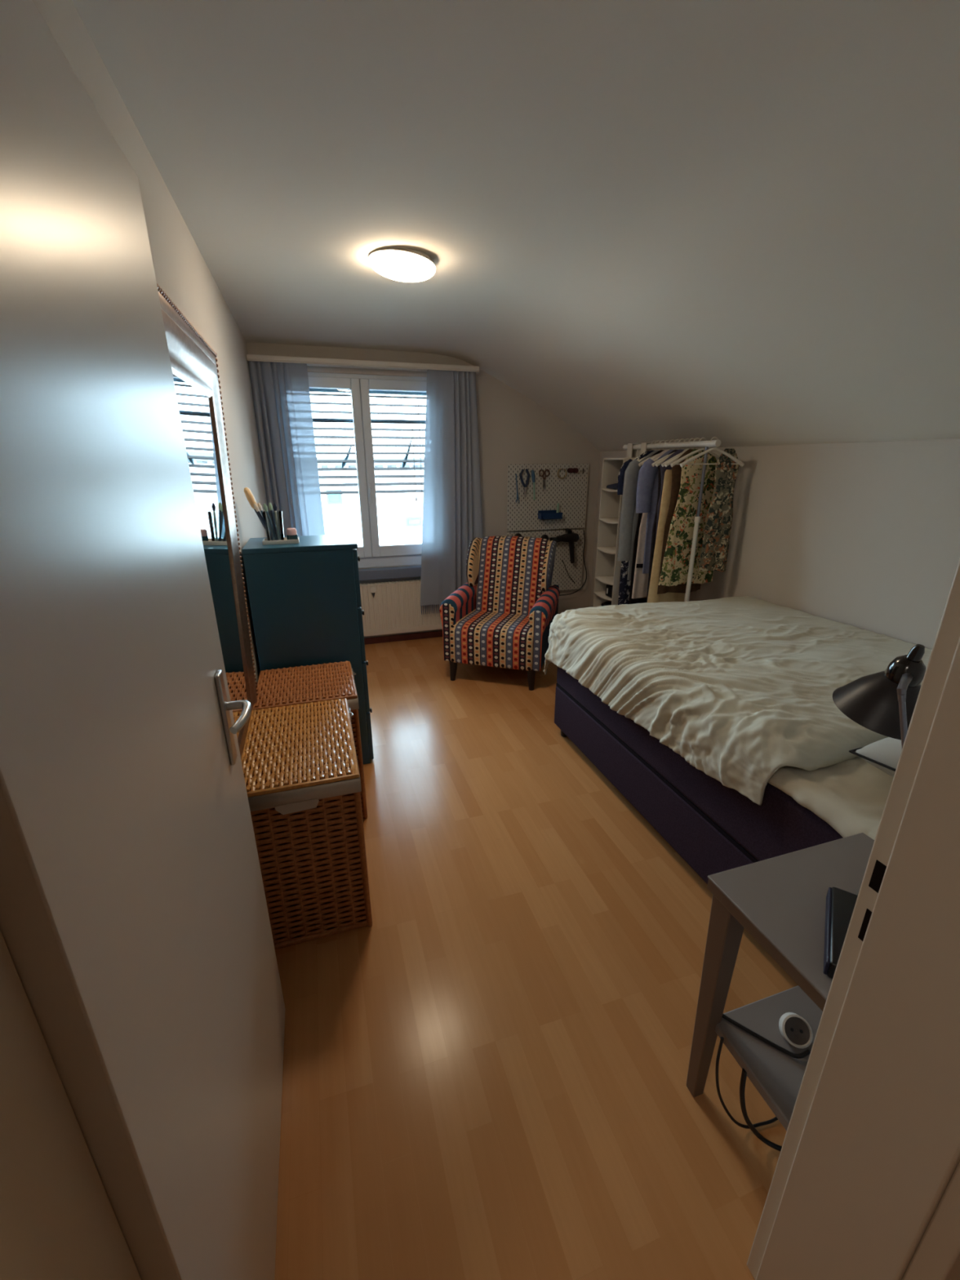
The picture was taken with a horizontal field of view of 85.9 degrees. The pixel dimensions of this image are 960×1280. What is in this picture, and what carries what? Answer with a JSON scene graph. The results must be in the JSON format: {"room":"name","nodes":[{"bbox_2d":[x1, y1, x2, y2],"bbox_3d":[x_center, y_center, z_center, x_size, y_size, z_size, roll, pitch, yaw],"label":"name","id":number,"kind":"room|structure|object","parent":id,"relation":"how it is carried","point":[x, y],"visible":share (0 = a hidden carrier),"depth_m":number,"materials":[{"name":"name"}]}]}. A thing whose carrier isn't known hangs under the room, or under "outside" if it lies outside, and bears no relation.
{"room":"bedroom","nodes":[
{"label":"bedroom","id":0,"kind":"room"},
{"bbox_2d":[31,0,271,685],"bbox_3d":[-0.988,-0.346,2.066,0.001,2.310,4.156,-6,20,-17],"label":"wall","id":1,"kind":"structure","parent":0,"point":[181,271],"depth_m":1.72,"materials":[{"name":"beige paint"}]},
{"bbox_2d":[156,283,257,758],"bbox_3d":[-0.769,-0.178,1.520,0.066,1.348,0.915,-6,20,-17],"label":"wall mirror","id":2,"kind":"object","parent":1,"relation":"attached to","point":[193,364],"visible":0.52,"depth_m":1.56,"materials":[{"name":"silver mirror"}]},
{"bbox_2d":[173,373,248,741],"bbox_3d":[-0.773,-0.177,1.519,0.031,1.048,0.615,-6,20,-17],"label":"mirror glass","id":3,"kind":"object","parent":2,"relation":"attached to","point":[196,404],"depth_m":1.56,"materials":[{"name":"white"}]},
{"bbox_2d":[245,342,599,638],"bbox_3d":[-0.313,-1.172,4.468,2.820,2.297,0.280,-6,20,-17],"label":"wall","id":4,"kind":"structure","parent":0,"point":[513,428],"depth_m":4.35,"materials":[{"name":"beige paint"}]},
{"bbox_2d":[341,443,351,467],"bbox_3d":[-1.089,-1.504,4.220,0.103,0.192,0.036,-6,20,-17],"label":"stay arm","id":5,"kind":"object","parent":4,"relation":"attached to","point":[343,464],"visible":0.76,"depth_m":4.21,"materials":[{"name":"blue"}]},
{"bbox_2d":[246,354,479,568],"bbox_3d":[-0.821,-1.317,4.051,1.640,1.524,0.246,-6,20,-17],"label":"window","id":6,"kind":"structure","parent":4,"relation":"in","point":[371,553],"depth_m":3.95,"materials":[{"name":"white plastic"}]},
{"bbox_2d":[248,360,324,537],"bbox_3d":[-1.385,-1.023,3.869,0.392,1.894,0.064,-7,20,-20],"label":"window curtain","id":7,"kind":"object","parent":6,"relation":"hanging from","point":[281,393],"visible":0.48,"depth_m":3.72,"materials":[{"name":"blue fabric"}]},
{"bbox_2d":[309,387,426,501],"bbox_3d":[-0.949,-1.565,4.157,1.210,0.877,0.080,-6,20,-17],"label":"window blind","id":8,"kind":"object","parent":6,"relation":"attached to","point":[322,390],"visible":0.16,"depth_m":4.17,"materials":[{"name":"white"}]},
{"bbox_2d":[420,369,483,614],"bbox_3d":[-0.230,-1.145,4.210,0.597,1.894,0.068,-6,20,-17],"label":"window curtain","id":9,"kind":"object","parent":6,"relation":"hanging from","point":[452,516],"visible":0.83,"depth_m":4.16,"materials":[{"name":"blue fabric"}]},
{"bbox_2d":[358,564,421,580],"bbox_3d":[-0.883,-0.551,4.297,1.390,0.082,0.100,-6,20,-17],"label":"trim","id":10,"kind":"structure","parent":4,"relation":"attached to","point":[369,574],"depth_m":4.29,"materials":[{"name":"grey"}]},
{"bbox_2d":[360,579,442,636],"bbox_3d":[-0.839,-0.269,4.389,1.318,0.446,0.101,-6,20,-17],"label":"radiator","id":11,"kind":"object","parent":4,"relation":"attached to","point":[395,607],"visible":0.44,"depth_m":4.38,"materials":[{"name":"beige metal"}]},
{"bbox_2d":[369,586,376,597],"bbox_3d":[-0.883,-0.393,4.273,0.052,0.096,0.008,-6,20,-17],"label":"meter","id":12,"kind":"object","parent":11,"relation":"attached to","point":[372,589],"visible":1,"depth_m":4.26,"materials":[{"name":"white plastic"}]},
{"bbox_2d":[364,630,442,644],"bbox_3d":[-0.265,-0.067,4.701,2.820,0.055,0.016,-6,20,-17],"label":"baseboard","id":13,"kind":"structure","parent":4,"relation":"attached to","point":[434,633],"depth_m":4.57,"materials":[{"name":"brown wood"}]},
{"bbox_2d":[401,439,412,466],"bbox_3d":[-0.616,-1.575,4.354,0.102,0.247,0.036,-6,20,-17],"label":"stay arm","id":14,"kind":"object","parent":4,"relation":"attached to","point":[403,464],"visible":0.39,"depth_m":4.35,"materials":[{"name":"blue"}]},
{"bbox_2d":[506,528,584,590],"bbox_3d":[0.606,-0.715,4.734,0.766,0.563,0.080,-6,20,-17],"label":"pegboard","id":15,"kind":"object","parent":4,"relation":"attached to","point":[561,577],"depth_m":4.80,"materials":[{"name":"white plastic"}]},
{"bbox_2d":[549,528,579,563],"bbox_3d":[0.768,-0.851,4.690,0.275,0.312,0.099,-6,20,-17],"label":"hair dryer","id":16,"kind":"object","parent":15,"relation":"hanging from","point":[570,537],"visible":0.95,"depth_m":4.65,"materials":[{"name":"black plastic"}]},
{"bbox_2d":[562,560,575,583],"bbox_3d":[0.829,-0.639,4.827,0.151,0.234,0.009,-6,20,-17],"label":"cable","id":17,"kind":"object","parent":15,"relation":"attached to","point":[562,560],"visible":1,"depth_m":4.82,"materials":[{"name":"black rubber"}]},
{"bbox_2d":[559,530,586,595],"bbox_3d":[0.870,-0.714,4.810,0.298,0.601,0.020,-6,20,-17],"label":"cable","id":18,"kind":"object","parent":15,"relation":"attached to","point":[584,531],"visible":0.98,"depth_m":4.86,"materials":[{"name":"black rubber"}]},
{"bbox_2d":[506,463,588,531],"bbox_3d":[0.597,-1.261,4.567,0.766,0.560,0.036,-6,20,-17],"label":"pegboard","id":19,"kind":"object","parent":4,"relation":"attached to","point":[571,491],"visible":1,"depth_m":4.55,"materials":[{"name":"white plastic"}]},
{"bbox_2d":[515,474,519,503],"bbox_3d":[0.324,-1.297,4.429,0.044,0.254,0.026,-6,20,-17],"label":"tool","id":20,"kind":"object","parent":19,"relation":"hanging from","point":[516,474],"visible":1,"depth_m":4.43,"materials":[{"name":"blue metal"}]},
{"bbox_2d":[519,468,529,497],"bbox_3d":[0.382,-1.347,4.432,0.100,0.238,0.032,-6,20,-17],"label":"pliers","id":21,"kind":"object","parent":19,"relation":"hanging from","point":[526,469],"visible":1,"depth_m":4.42,"materials":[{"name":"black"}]},
{"bbox_2d":[531,469,535,499],"bbox_3d":[0.464,-1.342,4.461,0.048,0.250,0.030,-6,20,-17],"label":"screwdriver","id":22,"kind":"object","parent":19,"relation":"hanging from","point":[533,477],"visible":1,"depth_m":4.44,"materials":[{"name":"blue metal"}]},
{"bbox_2d":[538,469,550,489],"bbox_3d":[0.556,-1.391,4.474,0.104,0.171,0.026,-6,20,-17],"label":"scissors","id":23,"kind":"object","parent":19,"relation":"hanging from","point":[544,472],"visible":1,"depth_m":4.46,"materials":[{"name":"brown metal"}]},
{"bbox_2d":[537,510,562,519],"bbox_3d":[0.620,-1.108,4.565,0.202,0.072,0.073,-6,20,-17],"label":"tray","id":24,"kind":"object","parent":19,"relation":"hanging from","point":[542,514],"visible":1,"depth_m":4.54,"materials":[{"name":"blue plastic"}]},
{"bbox_2d":[556,502,559,512],"bbox_3d":[0.690,-1.151,4.580,0.027,0.123,0.028,-6,20,-17],"label":"glue stick","id":25,"kind":"object","parent":24,"relation":"in","point":[557,504],"visible":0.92,"depth_m":4.57,"materials":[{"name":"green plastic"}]},
{"bbox_2d":[557,468,566,479],"bbox_3d":[0.717,-1.453,4.507,0.092,0.089,0.026,-6,20,-17],"label":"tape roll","id":26,"kind":"object","parent":19,"relation":"hanging from","point":[559,469],"visible":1,"depth_m":4.50,"materials":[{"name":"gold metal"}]},
{"bbox_2d":[567,467,573,472],"bbox_3d":[0.790,-1.481,4.509,0.042,0.042,0.040,-6,20,-17],"label":"thread spool","id":27,"kind":"object","parent":19,"relation":"attached to","point":[570,469],"visible":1,"depth_m":4.50,"materials":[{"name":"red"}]},
{"bbox_2d":[573,467,578,472],"bbox_3d":[0.835,-1.486,4.522,0.042,0.042,0.040,-6,20,-17],"label":"thread spool","id":28,"kind":"object","parent":19,"relation":"attached to","point":[575,469],"visible":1,"depth_m":4.51,"materials":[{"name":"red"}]},
{"bbox_2d":[71,0,959,451],"bbox_3d":[0.351,-1.226,2.222,2.860,0.712,4.176,-6,20,-17],"label":"ceiling","id":29,"kind":"structure","parent":0,"point":[735,222],"depth_m":1.48,"materials":[{"name":"beige paint"}]},
{"bbox_2d":[368,247,435,282],"bbox_3d":[-0.319,-1.533,2.127,0.273,0.065,0.274,-6,20,-17],"label":"ceiling lamp","id":30,"kind":"object","parent":29,"relation":"attached to","point":[397,264],"visible":1,"depth_m":2.06,"materials":[{"name":"grey"}]},
{"bbox_2d":[274,636,797,1279],"bbox_3d":[0.282,1.080,1.463,3.950,0.001,6.996,-6,20,-17],"label":"floor","id":31,"kind":"structure","parent":0,"point":[485,1078],"depth_m":1.44,"materials":[{"name":"brown wood"}]},
{"bbox_2d":[240,697,372,949],"bbox_3d":[-0.613,0.619,1.869,0.377,0.612,0.572,-6,20,-17],"label":"wicker hamper","id":32,"kind":"object","parent":31,"relation":"on","point":[300,764],"visible":1,"depth_m":1.64,"materials":[{"name":"brown wicker"}]},
{"bbox_2d":[241,533,373,764],"bbox_3d":[-0.831,0.073,2.628,0.506,1.149,0.361,-6,20,-17],"label":"dresser","id":33,"kind":"object","parent":31,"relation":"on","point":[304,597],"visible":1,"depth_m":2.37,"materials":[{"name":"blue paint"}]},
{"bbox_2d":[262,537,299,545],"bbox_3d":[-0.911,-0.455,2.367,0.154,0.018,0.090,-6,20,-17],"label":"tray","id":34,"kind":"object","parent":33,"relation":"on","point":[264,541],"visible":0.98,"depth_m":2.33,"materials":[{"name":"white plastic"}]},
{"bbox_2d":[262,511,284,540],"bbox_3d":[-0.933,-0.513,2.340,0.084,0.135,0.084,-6,20,-17],"label":"glass tumbler","id":35,"kind":"object","parent":34,"relation":"on","point":[280,513],"visible":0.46,"depth_m":2.33,"materials":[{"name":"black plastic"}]},
{"bbox_2d":[244,487,273,539],"bbox_3d":[-0.992,-0.567,2.314,0.096,0.229,0.052,-6,20,-17],"label":"brush","id":36,"kind":"object","parent":35,"relation":"in","point":[250,497],"visible":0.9,"depth_m":2.27,"materials":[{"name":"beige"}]},
{"bbox_2d":[253,503,273,540],"bbox_3d":[-0.969,-0.526,2.311,0.063,0.168,0.018,-6,20,-17],"label":"brush","id":37,"kind":"object","parent":35,"relation":"in","point":[256,508],"visible":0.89,"depth_m":2.30,"materials":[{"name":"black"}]},
{"bbox_2d":[257,502,273,539],"bbox_3d":[-0.972,-0.536,2.341,0.052,0.167,0.017,1,19,4],"label":"brush","id":38,"kind":"object","parent":35,"relation":"in","point":[260,506],"visible":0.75,"depth_m":2.32,"materials":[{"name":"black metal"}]},
{"bbox_2d":[263,503,277,540],"bbox_3d":[-0.940,-0.526,2.312,0.040,0.166,0.017,-15,24,-37],"label":"brush","id":39,"kind":"object","parent":35,"relation":"in","point":[265,508],"visible":0.89,"depth_m":2.31,"materials":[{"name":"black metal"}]},
{"bbox_2d":[268,502,277,539],"bbox_3d":[-0.943,-0.540,2.352,0.017,0.166,0.033,-16,24,-38],"label":"brush","id":40,"kind":"object","parent":35,"relation":"in","point":[270,506],"visible":0.94,"depth_m":2.34,"materials":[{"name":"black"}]},
{"bbox_2d":[272,502,279,540],"bbox_3d":[-0.919,-0.534,2.334,0.017,0.165,0.017,1,19,5],"label":"brush","id":41,"kind":"object","parent":35,"relation":"in","point":[274,506],"visible":0.95,"depth_m":2.33,"materials":[{"name":"black plastic"}]},
{"bbox_2d":[286,528,297,539],"bbox_3d":[-0.863,-0.484,2.368,0.048,0.060,0.048,-6,20,-17],"label":"jar","id":42,"kind":"object","parent":34,"relation":"on","point":[291,533],"visible":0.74,"depth_m":2.35,"materials":[{"name":"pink glass"}]},
{"bbox_2d":[253,660,367,818],"bbox_3d":[-0.743,0.463,2.327,0.421,0.609,0.414,-6,20,-17],"label":"wicker hamper","id":43,"kind":"object","parent":31,"relation":"on","point":[285,686],"visible":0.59,"depth_m":2.19,"materials":[{"name":"brown wicker"}]},
{"bbox_2d":[439,536,559,690],"bbox_3d":[0.177,-0.238,3.815,0.759,0.958,0.751,6,20,16],"label":"armchair","id":44,"kind":"object","parent":31,"relation":"on","point":[504,612],"visible":0.98,"depth_m":3.74,"materials":[{"name":"fabric"}]},
{"bbox_2d":[622,439,720,601],"bbox_3d":[1.192,-0.502,3.562,0.440,1.610,0.937,-6,20,-17],"label":"clothes rack","id":45,"kind":"object","parent":31,"relation":"on","point":[713,442],"visible":0.49,"depth_m":3.13,"materials":[{"name":"white metal"}]},
{"bbox_2d":[592,442,652,607],"bbox_3d":[1.103,-0.726,3.777,0.402,1.337,0.265,-6,20,-17],"label":"shelves","id":46,"kind":"object","parent":45,"relation":"hanging from","point":[607,569],"depth_m":3.78,"materials":[{"name":"white wood"}]},
{"bbox_2d":[600,600,611,606],"bbox_3d":[1.032,-0.284,3.934,0.224,0.064,0.074,-6,20,-17],"label":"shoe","id":47,"kind":"object","parent":46,"relation":"on","point":[607,602],"visible":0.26,"depth_m":3.89,"materials":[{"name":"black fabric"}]},
{"bbox_2d":[605,584,613,598],"bbox_3d":[1.008,-0.361,3.796,0.126,0.084,0.110,-6,20,-17],"label":"box","id":48,"kind":"object","parent":46,"relation":"on","point":[609,588],"visible":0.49,"depth_m":3.78,"materials":[{"name":"black plastic"}]},
{"bbox_2d":[628,449,664,604],"bbox_3d":[1.205,-0.671,3.489,0.378,1.152,0.048,-4,19,-11],"label":"dress","id":49,"kind":"object","parent":45,"relation":"hanging from","point":[641,600],"visible":0.18,"depth_m":3.48,"materials":[{"name":"fabric"}]},
{"bbox_2d":[637,440,666,462],"bbox_3d":[1.188,-1.213,3.353,0.410,0.162,0.020,-4,20,-12],"label":"clothes hanger","id":50,"kind":"object","parent":45,"relation":"hanging from","point":[639,460],"visible":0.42,"depth_m":3.33,"materials":[{"name":"beige plastic"}]},
{"bbox_2d":[617,449,658,580],"bbox_3d":[1.188,-0.830,3.490,0.539,0.852,0.059,-6,20,-17],"label":"coat","id":51,"kind":"object","parent":50,"relation":"hanging from","point":[628,516],"visible":0.22,"depth_m":3.41,"materials":[{"name":"grey fabric"}]},
{"bbox_2d":[635,449,673,573],"bbox_3d":[1.233,-0.821,3.341,0.524,0.772,0.061,-6,20,-17],"label":"cardigan","id":52,"kind":"object","parent":45,"relation":"hanging from","point":[646,495],"visible":0.34,"depth_m":3.24,"materials":[{"name":"fabric"}]},
{"bbox_2d":[638,440,671,466],"bbox_3d":[1.203,-1.197,3.307,0.410,0.162,0.020,-6,20,-16],"label":"clothes hanger","id":53,"kind":"object","parent":45,"relation":"hanging from","point":[643,461],"visible":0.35,"depth_m":3.28,"materials":[{"name":"beige plastic"}]},
{"bbox_2d":[653,439,680,462],"bbox_3d":[1.231,-1.168,3.222,0.410,0.162,0.021,-6,20,-15],"label":"clothes hanger","id":54,"kind":"object","parent":45,"relation":"hanging from","point":[656,459],"visible":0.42,"depth_m":3.19,"materials":[{"name":"beige plastic"}]},
{"bbox_2d":[651,439,685,466],"bbox_3d":[1.245,-1.154,3.181,0.410,0.162,0.020,-6,20,-16],"label":"clothes hanger","id":55,"kind":"object","parent":45,"relation":"hanging from","point":[653,464],"visible":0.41,"depth_m":3.15,"materials":[{"name":"beige plastic"}]},
{"bbox_2d":[646,449,678,600],"bbox_3d":[1.245,-0.723,3.335,0.330,0.952,0.054,-6,20,-17],"label":"dress","id":56,"kind":"object","parent":55,"relation":"hanging from","point":[654,529],"visible":0.17,"depth_m":3.29,"materials":[{"name":"fabric"}]},
{"bbox_2d":[655,438,691,466],"bbox_3d":[1.260,-1.139,3.137,0.410,0.162,0.020,-5,20,-12],"label":"clothes hanger","id":57,"kind":"object","parent":45,"relation":"hanging from","point":[659,463],"visible":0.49,"depth_m":3.11,"materials":[{"name":"beige plastic"}]},
{"bbox_2d":[655,448,684,539],"bbox_3d":[1.258,-0.865,3.239,0.370,0.622,0.058,-6,20,-17],"label":"knit top","id":58,"kind":"object","parent":57,"relation":"hanging from","point":[663,469],"visible":0.21,"depth_m":3.13,"materials":[{"name":"grey fabric"}]},
{"bbox_2d":[661,438,695,466],"bbox_3d":[1.272,-1.126,3.100,0.410,0.162,0.020,-6,20,-17],"label":"clothes hanger","id":59,"kind":"object","parent":45,"relation":"hanging from","point":[681,453],"visible":0.34,"depth_m":3.07,"materials":[{"name":"beige plastic"}]},
{"bbox_2d":[647,469,684,602],"bbox_3d":[1.223,-0.538,3.281,0.300,1.037,0.052,-6,20,-17],"label":"trousers","id":60,"kind":"object","parent":59,"relation":"hanging from","point":[653,597],"visible":0.34,"depth_m":3.24,"materials":[{"name":"beige fabric"}]},
{"bbox_2d":[664,437,718,466],"bbox_3d":[1.286,-1.112,3.060,0.410,0.162,0.021,-5,20,-13],"label":"clothes hanger","id":61,"kind":"object","parent":45,"relation":"hanging from","point":[675,459],"visible":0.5,"depth_m":3.03,"materials":[{"name":"beige plastic"}]},
{"bbox_2d":[657,448,700,594],"bbox_3d":[1.288,-0.717,3.192,0.329,0.872,0.051,-5,20,-12],"label":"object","id":62,"kind":"object","parent":61,"relation":"hanging from","point":[677,468],"visible":0.28,"depth_m":3.14,"materials":[{"name":"fabric"}]},
{"bbox_2d":[670,437,719,466],"bbox_3d":[1.301,-1.097,3.015,0.410,0.162,0.021,-5,20,-14],"label":"clothes hanger","id":63,"kind":"object","parent":45,"relation":"hanging from","point":[713,454],"visible":0.66,"depth_m":2.99,"materials":[{"name":"beige plastic"}]},
{"bbox_2d":[658,448,716,586],"bbox_3d":[1.299,-0.736,3.149,0.410,0.807,0.060,-6,20,-17],"label":"dress","id":64,"kind":"object","parent":63,"relation":"hanging from","point":[675,566],"visible":0.67,"depth_m":3.13,"materials":[{"name":"green fabric"}]},
{"bbox_2d":[680,436,744,466],"bbox_3d":[1.329,-1.067,2.929,0.410,0.162,0.021,-4,19,-12],"label":"clothes hanger","id":65,"kind":"object","parent":45,"relation":"hanging from","point":[737,461],"visible":0.91,"depth_m":2.92,"materials":[{"name":"beige plastic"}]},
{"bbox_2d":[697,448,739,571],"bbox_3d":[1.430,-0.760,3.073,0.191,0.712,0.050,-4,19,-10],"label":"garment","id":66,"kind":"object","parent":65,"relation":"hanging from","point":[716,540],"visible":1,"depth_m":3.07,"materials":[{"name":"fabric"}]},
{"label":"clothes hanger","id":67,"kind":"object","parent":45,"relation":"hanging from","visible":0},
{"bbox_2d":[631,449,669,598],"bbox_3d":[1.218,-0.750,3.413,0.389,0.952,0.053,-4,20,-12],"label":"shirt","id":68,"kind":"object","parent":67,"relation":"hanging from","point":[640,580],"visible":0.22,"depth_m":3.44,"materials":[{"name":"white fabric"}]},
{"bbox_2d":[554,666,843,884],"bbox_3d":[1.341,0.513,2.184,1.275,0.595,2.040,-6,20,-17],"label":"bed","id":69,"kind":"object","parent":31,"relation":"on","point":[713,827],"visible":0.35,"depth_m":1.93,"materials":[{"name":"fabric"}]},
{"bbox_2d":[543,595,932,804],"bbox_3d":[1.203,0.179,2.401,1.344,0.426,1.639,-6,20,-17],"label":"duvet","id":70,"kind":"object","parent":69,"relation":"on","point":[742,689],"visible":0.89,"depth_m":2.06,"materials":[{"name":"beige fabric"}]},
{"bbox_2d":[768,756,893,839],"bbox_3d":[1.518,0.382,1.535,1.304,0.075,0.827,-6,20,-17],"label":"sheet","id":71,"kind":"object","parent":69,"relation":"on","point":[851,796],"visible":0.13,"depth_m":1.41,"materials":[{"name":"beige fabric"}]},
{"bbox_2d":[848,737,902,777],"bbox_3d":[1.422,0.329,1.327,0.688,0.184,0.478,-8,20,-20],"label":"laptop","id":72,"kind":"object","parent":71,"relation":"on","point":[884,754],"visible":0.17,"depth_m":1.37,"materials":[{"name":"grey metal"}]},
{"bbox_2d":[685,832,874,1131],"bbox_3d":[0.755,0.843,1.149,0.453,0.652,0.308,-6,20,-17],"label":"nightstand","id":73,"kind":"object","parent":31,"relation":"on","point":[780,900],"visible":0.44,"depth_m":1.12,"materials":[{"name":"grey paint"}]},
{"bbox_2d":[715,1036,777,1128],"bbox_3d":[0.642,1.015,1.186,0.229,0.298,0.028,-3,19,-7],"label":"power cable","id":74,"kind":"object","parent":73,"relation":"hanging from","point":[771,1121],"visible":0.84,"depth_m":1.18,"materials":[{"name":"black rubber"}]},
{"bbox_2d":[739,1067,782,1151],"bbox_3d":[0.656,1.057,1.149,0.171,0.245,0.020,2,19,7],"label":"power cable","id":75,"kind":"object","parent":73,"relation":"hanging from","point":[744,1074],"visible":0.78,"depth_m":1.15,"materials":[{"name":"black rubber"}]},
{"bbox_2d":[722,1013,810,1058],"bbox_3d":[0.635,0.892,1.168,0.193,0.022,0.025,11,22,30],"label":"power cable","id":76,"kind":"object","parent":73,"relation":"on","point":[806,1052],"visible":0.9,"depth_m":1.16,"materials":[{"name":"black rubber"}]},
{"bbox_2d":[715,985,822,1131],"bbox_3d":[0.764,0.919,1.165,0.383,0.027,0.243,-6,20,-17],"label":"shelf","id":77,"kind":"object","parent":73,"relation":"attached to","point":[777,1076],"depth_m":1.16,"materials":[{"name":"grey paint"}]},
{"bbox_2d":[778,1012,813,1048],"bbox_3d":[0.710,0.879,1.165,0.062,0.066,0.066,4,19,11],"label":"block","id":78,"kind":"object","parent":73,"relation":"on","point":[793,1028],"visible":1,"depth_m":1.16,"materials":[{"name":"white plastic"}]},
{"bbox_2d":[784,1017,809,1044],"bbox_3d":[0.709,0.874,1.154,0.049,0.039,0.042,-6,20,-17],"label":"socket","id":79,"kind":"object","parent":78,"relation":"attached to","point":[797,1029],"depth_m":1.15,"materials":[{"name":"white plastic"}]},
{"bbox_2d":[823,886,857,978],"bbox_3d":[0.697,0.549,0.945,0.106,0.034,0.205,12,23,32],"label":"case","id":80,"kind":"object","parent":73,"relation":"on","point":[840,904],"visible":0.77,"depth_m":0.96,"materials":[{"name":"black plastic"}]},
{"bbox_2d":[832,644,925,747],"bbox_3d":[0.803,0.260,1.017,0.211,0.534,0.221,0,19,0],"label":"desk lamp","id":81,"kind":"object","parent":73,"relation":"on","point":[883,703],"visible":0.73,"depth_m":0.95,"materials":[{"name":"black metal"}]},
{"bbox_2d":[589,438,959,648],"bbox_3d":[1.701,-0.296,2.984,0.001,1.600,4.156,-6,20,-17],"label":"wall","id":82,"kind":"structure","parent":0,"point":[863,535],"depth_m":2.53,"materials":[{"name":"beige paint"}]},
{"bbox_3d":[0.955,0.134,0.679,2.820,2.297,0.185,-6,20,-17],"label":"wall","id":83,"kind":"structure","parent":0,"visible":0},
{"bbox_2d":[0,0,285,1279],"bbox_3d":[-0.435,0.271,0.817,0.097,1.940,0.796,-6,20,-17],"label":"door","id":84,"kind":"structure","parent":83,"relation":"in","point":[135,927],"depth_m":0.56,"materials":[{"name":"white paint"}]},
{"bbox_2d":[0,558,959,1279],"bbox_3d":[0.115,0.346,0.459,1.060,2.045,0.226,-6,20,-17],"label":"trim","id":85,"kind":"structure","parent":83,"relation":"attached to","point":[865,1184],"depth_m":0.64,"materials":[{"name":"beige paint"}]},
{"label":"outside","id":86,"kind":"structure","parent":0,"visible":0},
{"label":"ground","id":87,"kind":"structure","parent":86,"visible":0},
{"bbox_2d":[311,406,426,546],"bbox_3d":[-5.010,-2.804,15.806,18.800,8.000,7.940,-6,20,-17],"label":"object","id":88,"kind":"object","parent":87,"relation":"on","point":[400,517],"visible":0.12,"depth_m":12.93,"materials":[{"name":"white"}]},
{"bbox_3d":[1.173,-1.229,3.397,0.410,0.162,0.020,-6,20,-15],"label":"clothes hanger","id":89,"kind":"object","parent":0,"visible":0},
{"bbox_2d":[617,450,653,494],"bbox_3d":[1.172,-0.968,3.491,0.557,0.592,0.058,-7,20,-18],"label":"navy top","id":90,"kind":"object","parent":89,"relation":"hanging from","point":[620,482],"visible":0.09,"depth_m":3.37,"materials":[{"name":"fabric"}]},
{"label":"clothes hanger","id":91,"kind":"object","parent":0,"visible":0},
{"bbox_2d":[617,450,649,604],"bbox_3d":[1.164,-0.713,3.611,0.519,1.152,0.062,-7,20,-18],"label":"dress","id":92,"kind":"object","parent":91,"relation":"hanging from","point":[624,584],"visible":0.1,"depth_m":3.66,"materials":[{"name":"blue fabric"}]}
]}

